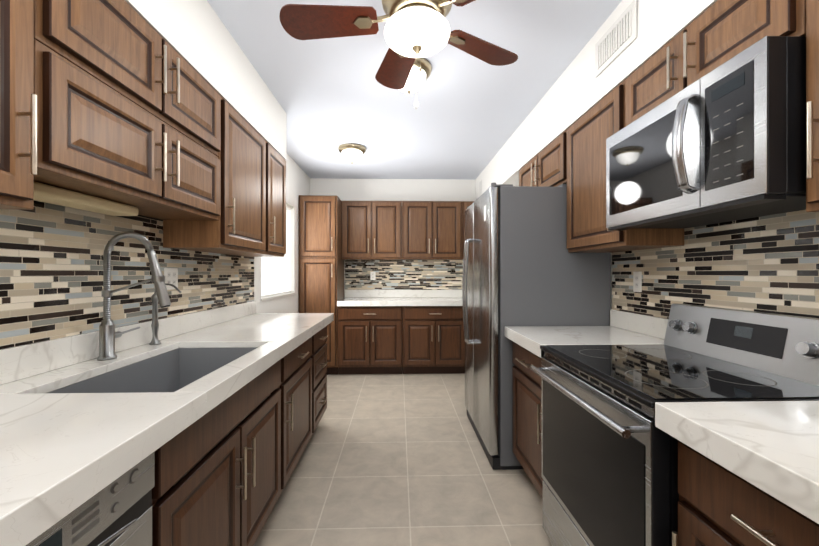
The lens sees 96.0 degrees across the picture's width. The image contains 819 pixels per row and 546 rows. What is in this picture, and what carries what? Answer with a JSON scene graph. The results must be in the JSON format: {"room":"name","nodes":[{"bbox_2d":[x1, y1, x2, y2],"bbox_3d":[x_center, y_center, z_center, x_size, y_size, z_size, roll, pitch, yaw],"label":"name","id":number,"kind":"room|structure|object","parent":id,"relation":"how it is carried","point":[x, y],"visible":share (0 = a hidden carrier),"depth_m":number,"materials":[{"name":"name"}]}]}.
{"room":"kitchen","nodes":[
{"label":"kitchen","id":0,"kind":"room"},
{"bbox_2d":[125,0,286,159],"bbox_3d":[-1.084,-1.110,0.643,0.300,0.380,4.720,0,0,-2],"label":"soffit","id":1,"kind":"structure","parent":0,"point":[196,36],"depth_m":1.87,"materials":[{"name":"white paint"}]},
{"bbox_2d":[254,154,309,312],"bbox_3d":[-1.324,-0.025,1.666,0.120,2.550,7.020,0,0,-2],"label":"wall","id":2,"kind":"structure","parent":0,"point":[297,181],"depth_m":4.17,"materials":[{"name":"white paint"}]},
{"bbox_2d":[0,0,36,209],"bbox_3d":[-1.054,-0.540,0.657,0.340,0.760,0.546,0,0,-2],"label":"upper cabinet","id":3,"kind":"object","parent":2,"relation":"attached to","point":[18,134],"visible":1,"depth_m":0.87,"materials":[{"name":"brown wood"}]},
{"bbox_2d":[0,200,253,348],"bbox_3d":[-1.230,-0.143,0.684,0.006,0.955,4.790,0,0,-2],"label":"backsplash","id":4,"kind":"structure","parent":2,"relation":"attached to","point":[51,271],"depth_m":1.42,"materials":[{"name":"tile"}]},
{"bbox_2d":[164,268,177,289],"bbox_3d":[-1.260,0.030,1.948,0.007,0.116,0.116,0,0,-2],"label":"electrical outlet plate","id":5,"kind":"object","parent":4,"relation":"attached to","point":[171,275],"visible":0.88,"depth_m":1.95,"materials":[{"name":"white plastic"}]},
{"bbox_2d":[34,0,220,156],"bbox_3d":[-1.076,-0.758,1.409,0.340,0.324,0.955,0,0,-2],"label":"cabinet stack","id":6,"kind":"object","parent":2,"relation":"attached to","point":[124,48],"visible":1,"depth_m":1.26,"materials":[{"name":"brown wood"}]},
{"bbox_2d":[34,39,220,219],"bbox_3d":[-1.076,-0.432,1.409,0.340,0.324,0.955,0,0,-2],"label":"cabinet stack","id":7,"kind":"object","parent":2,"relation":"attached to","point":[97,138],"visible":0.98,"depth_m":1.18,"materials":[{"name":"brown wood"}]},
{"bbox_2d":[34,181,138,215],"bbox_3d":[-1.146,-0.249,1.252,0.110,0.038,0.500,0,0,-2],"label":"under-cabinet light","id":8,"kind":"object","parent":7,"relation":"attached to","point":[46,193],"visible":0.6,"depth_m":1.24,"materials":[{"name":"beige plastic"}]},
{"bbox_2d":[163,97,265,253],"bbox_3d":[-1.099,-0.525,2.205,0.340,0.790,0.633,0,0,-2],"label":"upper cabinet","id":9,"kind":"object","parent":2,"relation":"attached to","point":[238,226],"visible":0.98,"depth_m":2.06,"materials":[{"name":"brown wood"}]},
{"bbox_2d":[227,139,285,256],"bbox_3d":[-1.115,-0.525,2.748,0.340,0.790,0.450,0,0,-2],"label":"upper cabinet","id":10,"kind":"object","parent":2,"relation":"attached to","point":[275,204],"visible":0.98,"depth_m":2.71,"materials":[{"name":"brown wood"}]},
{"bbox_2d":[260,200,295,300],"bbox_3d":[-1.376,-0.270,3.776,0.126,1.038,1.078,0,0,-2],"label":"window","id":11,"kind":"structure","parent":2,"relation":"in","point":[291,218],"depth_m":4.29,"materials":[{"name":"white plastic"}]},
{"bbox_2d":[261,204,291,296],"bbox_3d":[-1.370,-0.273,3.776,0.040,0.980,1.022,0,0,-2],"label":"window blinds","id":12,"kind":"object","parent":11,"relation":"attached to","point":[282,281],"visible":0.4,"depth_m":3.81,"materials":[{"name":"white plastic"}]},
{"bbox_2d":[310,178,474,297],"bbox_3d":[-0.075,-0.024,5.154,2.580,2.550,0.120,0,0,-2],"label":"wall","id":13,"kind":"structure","parent":0,"point":[403,189],"depth_m":5.09,"materials":[{"name":"white paint"}]},
{"bbox_2d":[341,201,401,259],"bbox_3d":[-0.494,-0.559,4.902,0.783,0.760,0.340,0,0,-2],"label":"upper cabinet","id":14,"kind":"object","parent":13,"relation":"attached to","point":[371,230],"visible":0.98,"depth_m":4.78,"materials":[{"name":"brown wood"}]},
{"bbox_2d":[345,260,462,289],"bbox_3d":[0.158,0.069,5.096,2.098,0.535,0.006,0,0,-2],"label":"backsplash","id":15,"kind":"structure","parent":13,"relation":"attached to","point":[419,274],"depth_m":5.09,"materials":[{"name":"tile"}]},
{"bbox_2d":[370,272,375,279],"bbox_3d":[-0.502,0.041,5.070,0.070,0.116,0.007,0,0,-2],"label":"electrical outlet plate","id":16,"kind":"object","parent":15,"relation":"attached to","point":[372,275],"visible":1,"depth_m":5.07,"materials":[{"name":"white plastic"}]},
{"bbox_2d":[402,201,461,259],"bbox_3d":[0.291,-0.559,4.925,0.782,0.760,0.340,0,0,-2],"label":"upper cabinet","id":17,"kind":"object","parent":13,"relation":"attached to","point":[431,230],"visible":1,"depth_m":4.80,"materials":[{"name":"brown wood"}]},
{"bbox_2d":[461,201,474,259],"bbox_3d":[0.801,-0.559,4.940,0.233,0.760,0.340,0,0,-2],"label":"upper cabinet","id":18,"kind":"object","parent":13,"relation":"attached to","point":[465,204],"visible":0.1,"depth_m":4.83,"materials":[{"name":"brown wood"}]},
{"bbox_2d":[253,365,552,545],"bbox_3d":[0.026,1.300,1.705,2.820,0.100,7.020,0,0,-2],"label":"floor","id":19,"kind":"structure","parent":0,"point":[393,459],"depth_m":2.22,"materials":[{"name":"beige tile"}]},
{"bbox_2d":[26,452,154,545],"bbox_3d":[-0.900,0.827,0.583,0.599,0.846,0.592,0,0,-2],"label":"dishwasher","id":20,"kind":"object","parent":19,"relation":"on","point":[117,512],"visible":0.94,"depth_m":0.77,"materials":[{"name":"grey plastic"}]},
{"bbox_2d":[152,360,280,545],"bbox_3d":[-0.924,0.825,1.377,0.658,0.849,0.982,0,0,-2],"label":"base cabinet","id":21,"kind":"object","parent":19,"relation":"on","point":[226,491],"visible":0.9,"depth_m":1.26,"materials":[{"name":"brown wood"}]},
{"bbox_2d":[278,337,311,491],"bbox_3d":[-0.948,0.826,2.204,0.658,0.849,0.667,0,0,-2],"label":"base cabinet","id":22,"kind":"object","parent":19,"relation":"on","point":[295,385],"visible":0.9,"depth_m":2.12,"materials":[{"name":"brown wood"}]},
{"bbox_2d":[310,326,327,433],"bbox_3d":[-0.966,0.826,2.799,0.658,0.849,0.517,0,0,-2],"label":"base cabinet","id":23,"kind":"object","parent":19,"relation":"on","point":[318,356],"visible":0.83,"depth_m":2.76,"materials":[{"name":"brown wood"}]},
{"bbox_2d":[299,195,343,374],"bbox_3d":[-1.117,0.156,4.733,0.464,2.190,0.658,0,0,-2],"label":"pantry cabinet","id":24,"kind":"object","parent":19,"relation":"on","point":[321,275],"visible":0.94,"depth_m":4.45,"materials":[{"name":"brown wood"}]},
{"bbox_2d":[338,306,401,373],"bbox_3d":[-0.487,0.826,4.751,0.788,0.849,0.658,0,0,-2],"label":"base cabinet","id":25,"kind":"object","parent":19,"relation":"on","point":[369,339],"visible":0.96,"depth_m":4.47,"materials":[{"name":"brown wood"}]},
{"bbox_2d":[402,306,464,373],"bbox_3d":[0.303,0.826,4.774,0.787,0.849,0.658,0,0,-2],"label":"base cabinet","id":26,"kind":"object","parent":19,"relation":"on","point":[433,340],"visible":0.9,"depth_m":4.49,"materials":[{"name":"brown wood"}]},
{"bbox_2d":[337,297,462,305],"bbox_3d":[0.171,0.369,4.775,2.103,0.064,0.648,0,0,-2],"label":"countertop","id":27,"kind":"structure","parent":26,"relation":"on","point":[418,301],"depth_m":4.46,"materials":[{"name":"stone"}]},
{"bbox_2d":[345,290,461,297],"bbox_3d":[0.150,0.284,5.083,2.076,0.104,0.018,0,0,-2],"label":"backsplash","id":28,"kind":"structure","parent":27,"relation":"on","point":[394,293],"depth_m":5.07,"materials":[{"name":"stone"}]},
{"bbox_2d":[513,342,542,498],"bbox_3d":[0.958,0.826,2.034,0.693,0.849,0.588,0,0,-2],"label":"base cabinet","id":29,"kind":"object","parent":19,"relation":"on","point":[527,416],"visible":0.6,"depth_m":2.03,"materials":[{"name":"brown wood"}]},
{"bbox_2d":[505,326,663,357],"bbox_3d":[0.956,0.368,2.036,0.698,0.064,0.594,0,0,-2],"label":"countertop","id":30,"kind":"structure","parent":29,"relation":"on","point":[532,339],"depth_m":1.95,"materials":[{"name":"stone"}]},
{"bbox_2d":[610,309,667,338],"bbox_3d":[1.338,0.283,0.357,0.018,0.104,3.968,0,0,-2],"label":"backsplash","id":31,"kind":"structure","parent":30,"relation":"on","point":[653,326],"depth_m":2.05,"materials":[{"name":"stone"}]},
{"bbox_2d":[462,183,610,469],"bbox_3d":[0.844,0.335,2.795,0.857,1.830,0.910,0,0,-2],"label":"refrigerator","id":32,"kind":"object","parent":19,"relation":"on","point":[522,266],"visible":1,"depth_m":2.34,"materials":[{"name":"grey metal"}]},
{"bbox_2d":[530,304,818,545],"bbox_3d":[0.933,0.697,1.353,0.742,1.105,0.760,0,0,-2],"label":"electric range","id":33,"kind":"object","parent":19,"relation":"on","point":[609,462],"visible":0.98,"depth_m":1.24,"materials":[{"name":"black glass"}]},
{"bbox_2d":[672,440,818,545],"bbox_3d":[0.998,0.825,0.656,0.693,0.849,0.625,0,0,-2],"label":"base cabinet","id":34,"kind":"object","parent":19,"relation":"on","point":[718,505],"visible":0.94,"depth_m":0.80,"materials":[{"name":"brown wood"}]},
{"bbox_3d":[-0.850,0.825,-1.158,0.658,0.849,1.047,0,0,-2],"label":"base cabinet","id":35,"kind":"object","parent":19,"relation":"on","visible":0},
{"bbox_2d":[0,313,333,545],"bbox_3d":[-0.899,0.368,0.698,0.668,0.064,4.780,0,0,-2],"label":"countertop","id":36,"kind":"structure","parent":35,"relation":"on","point":[62,455],"depth_m":0.87,"materials":[{"name":"stone"}]},
{"bbox_2d":[0,301,255,384],"bbox_3d":[-1.218,0.283,0.688,0.018,0.104,4.778,0,0,-2],"label":"backsplash","id":37,"kind":"structure","parent":36,"relation":"on","point":[25,361],"depth_m":1.41,"materials":[{"name":"stone"}]},
{"bbox_2d":[97,232,170,360],"bbox_3d":[-1.078,0.086,1.504,0.274,0.498,0.182,0,0,-2],"label":"spring faucet","id":38,"kind":"object","parent":36,"relation":"on","point":[108,334],"visible":1,"depth_m":1.43,"materials":[{"name":"silver metal"}]},
{"bbox_2d":[49,348,270,485],"bbox_3d":[-0.899,0.526,1.418,0.474,0.318,0.819,0,0,-2],"label":"undermount sink","id":39,"kind":"object","parent":36,"relation":"in","point":[175,370],"visible":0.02,"depth_m":1.66,"materials":[{"name":"silver metal"}]},
{"bbox_2d":[149,283,180,344],"bbox_3d":[-1.152,0.192,1.755,0.146,0.286,0.076,0,0,-2],"label":"tap","id":40,"kind":"object","parent":36,"relation":"on","point":[155,324],"visible":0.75,"depth_m":1.73,"materials":[{"name":"silver metal"}]},
{"bbox_3d":[1.050,0.825,-1.102,0.693,0.849,1.047,0,0,-2],"label":"base cabinet","id":41,"kind":"object","parent":19,"relation":"on","visible":0},
{"bbox_2d":[655,401,818,523],"bbox_3d":[1.025,0.367,-0.333,0.698,0.064,2.606,0,0,-2],"label":"countertop","id":42,"kind":"structure","parent":41,"relation":"on","point":[771,448],"depth_m":0.77,"materials":[{"name":"stone"}]},
{"bbox_2d":[207,0,621,179],"bbox_3d":[0.026,-1.350,1.706,2.820,0.100,7.020,0,0,-2],"label":"ceiling","id":43,"kind":"structure","parent":0,"point":[465,119],"depth_m":2.56,"materials":[{"name":"white paint"}]},
{"bbox_2d":[338,143,365,163],"bbox_3d":[-0.596,-1.216,3.829,0.289,0.168,0.289,0,0,-2],"label":"flush ceiling light","id":44,"kind":"object","parent":43,"relation":"attached to","point":[352,153],"visible":1,"depth_m":3.75,"materials":[{"name":"white glass"}]},
{"bbox_2d":[279,0,517,108],"bbox_3d":[-0.003,-0.962,1.424,0.993,0.677,1.016,0,0,-2],"label":"ceiling fan","id":45,"kind":"object","parent":43,"relation":"hanging from","point":[415,29],"visible":1,"depth_m":1.42,"materials":[{"name":"brown wood"}]},
{"bbox_2d":[398,58,431,93],"bbox_3d":[-0.003,-1.216,2.336,0.289,0.168,0.289,0,0,-2],"label":"flush ceiling light","id":46,"kind":"object","parent":43,"relation":"attached to","point":[416,80],"visible":0.58,"depth_m":2.27,"materials":[{"name":"white glass"}]},
{"bbox_2d":[475,0,716,200],"bbox_3d":[1.165,-1.110,1.739,0.300,0.380,6.780,0,0,-2],"label":"soffit","id":47,"kind":"structure","parent":0,"point":[577,90],"depth_m":2.12,"materials":[{"name":"white paint"}]},
{"bbox_2d":[595,0,636,77],"bbox_3d":[1.005,-1.140,1.815,0.011,0.180,0.340,0,0,-2],"label":"air vent","id":48,"kind":"object","parent":47,"relation":"attached to","point":[618,38],"visible":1,"depth_m":1.78,"materials":[{"name":"white metal"}]},
{"bbox_2d":[611,253,611,308],"bbox_3d":[1.375,-0.025,1.745,0.120,2.550,7.020,0,0,-2],"label":"wall","id":49,"kind":"structure","parent":0,"point":[611,280],"depth_m":2.37,"materials":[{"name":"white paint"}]},
{"bbox_2d":[519,130,566,186],"bbox_3d":[1.105,-0.752,2.800,0.340,0.335,0.915,0,0,-2],"label":"upper cabinet","id":50,"kind":"object","parent":49,"relation":"attached to","point":[546,166],"visible":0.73,"depth_m":2.59,"materials":[{"name":"brown wood"}]},
{"bbox_2d":[567,78,683,252],"bbox_3d":[1.127,-0.525,2.042,0.340,0.790,0.596,0,0,-2],"label":"upper cabinet","id":51,"kind":"object","parent":49,"relation":"attached to","point":[593,128],"visible":0.38,"depth_m":1.98,"materials":[{"name":"brown wood"}]},
{"bbox_2d":[612,210,818,318],"bbox_3d":[1.351,-0.168,0.356,0.006,1.005,3.985,0,0,-2],"label":"backsplash","id":52,"kind":"structure","parent":49,"relation":"attached to","point":[768,264],"depth_m":1.50,"materials":[{"name":"tile"}]},
{"bbox_2d":[633,272,641,291],"bbox_3d":[1.293,0.050,2.093,0.007,0.116,0.070,0,0,-2],"label":"electrical outlet plate","id":53,"kind":"object","parent":52,"relation":"attached to","point":[637,281],"visible":1,"depth_m":2.09,"materials":[{"name":"white plastic"}]},
{"bbox_2d":[625,0,805,126],"bbox_3d":[1.147,-0.777,1.360,0.340,0.286,0.762,0,0,-2],"label":"upper cabinet","id":54,"kind":"object","parent":49,"relation":"attached to","point":[716,34],"visible":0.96,"depth_m":1.26,"materials":[{"name":"brown wood"}]},
{"bbox_2d":[606,36,805,230],"bbox_3d":[1.097,-0.414,1.359,0.439,0.432,0.756,0,0,-2],"label":"over-the-range microwave","id":55,"kind":"object","parent":54,"relation":"attached to","point":[725,141],"visible":1,"depth_m":1.13,"materials":[{"name":"silver metal"}]},
{"bbox_2d":[806,0,818,211],"bbox_3d":[1.166,-0.540,0.693,0.340,0.760,0.568,0,0,-2],"label":"upper cabinet","id":56,"kind":"object","parent":49,"relation":"attached to","point":[812,105],"visible":1,"depth_m":0.93,"materials":[{"name":"brown wood"}]}
]}

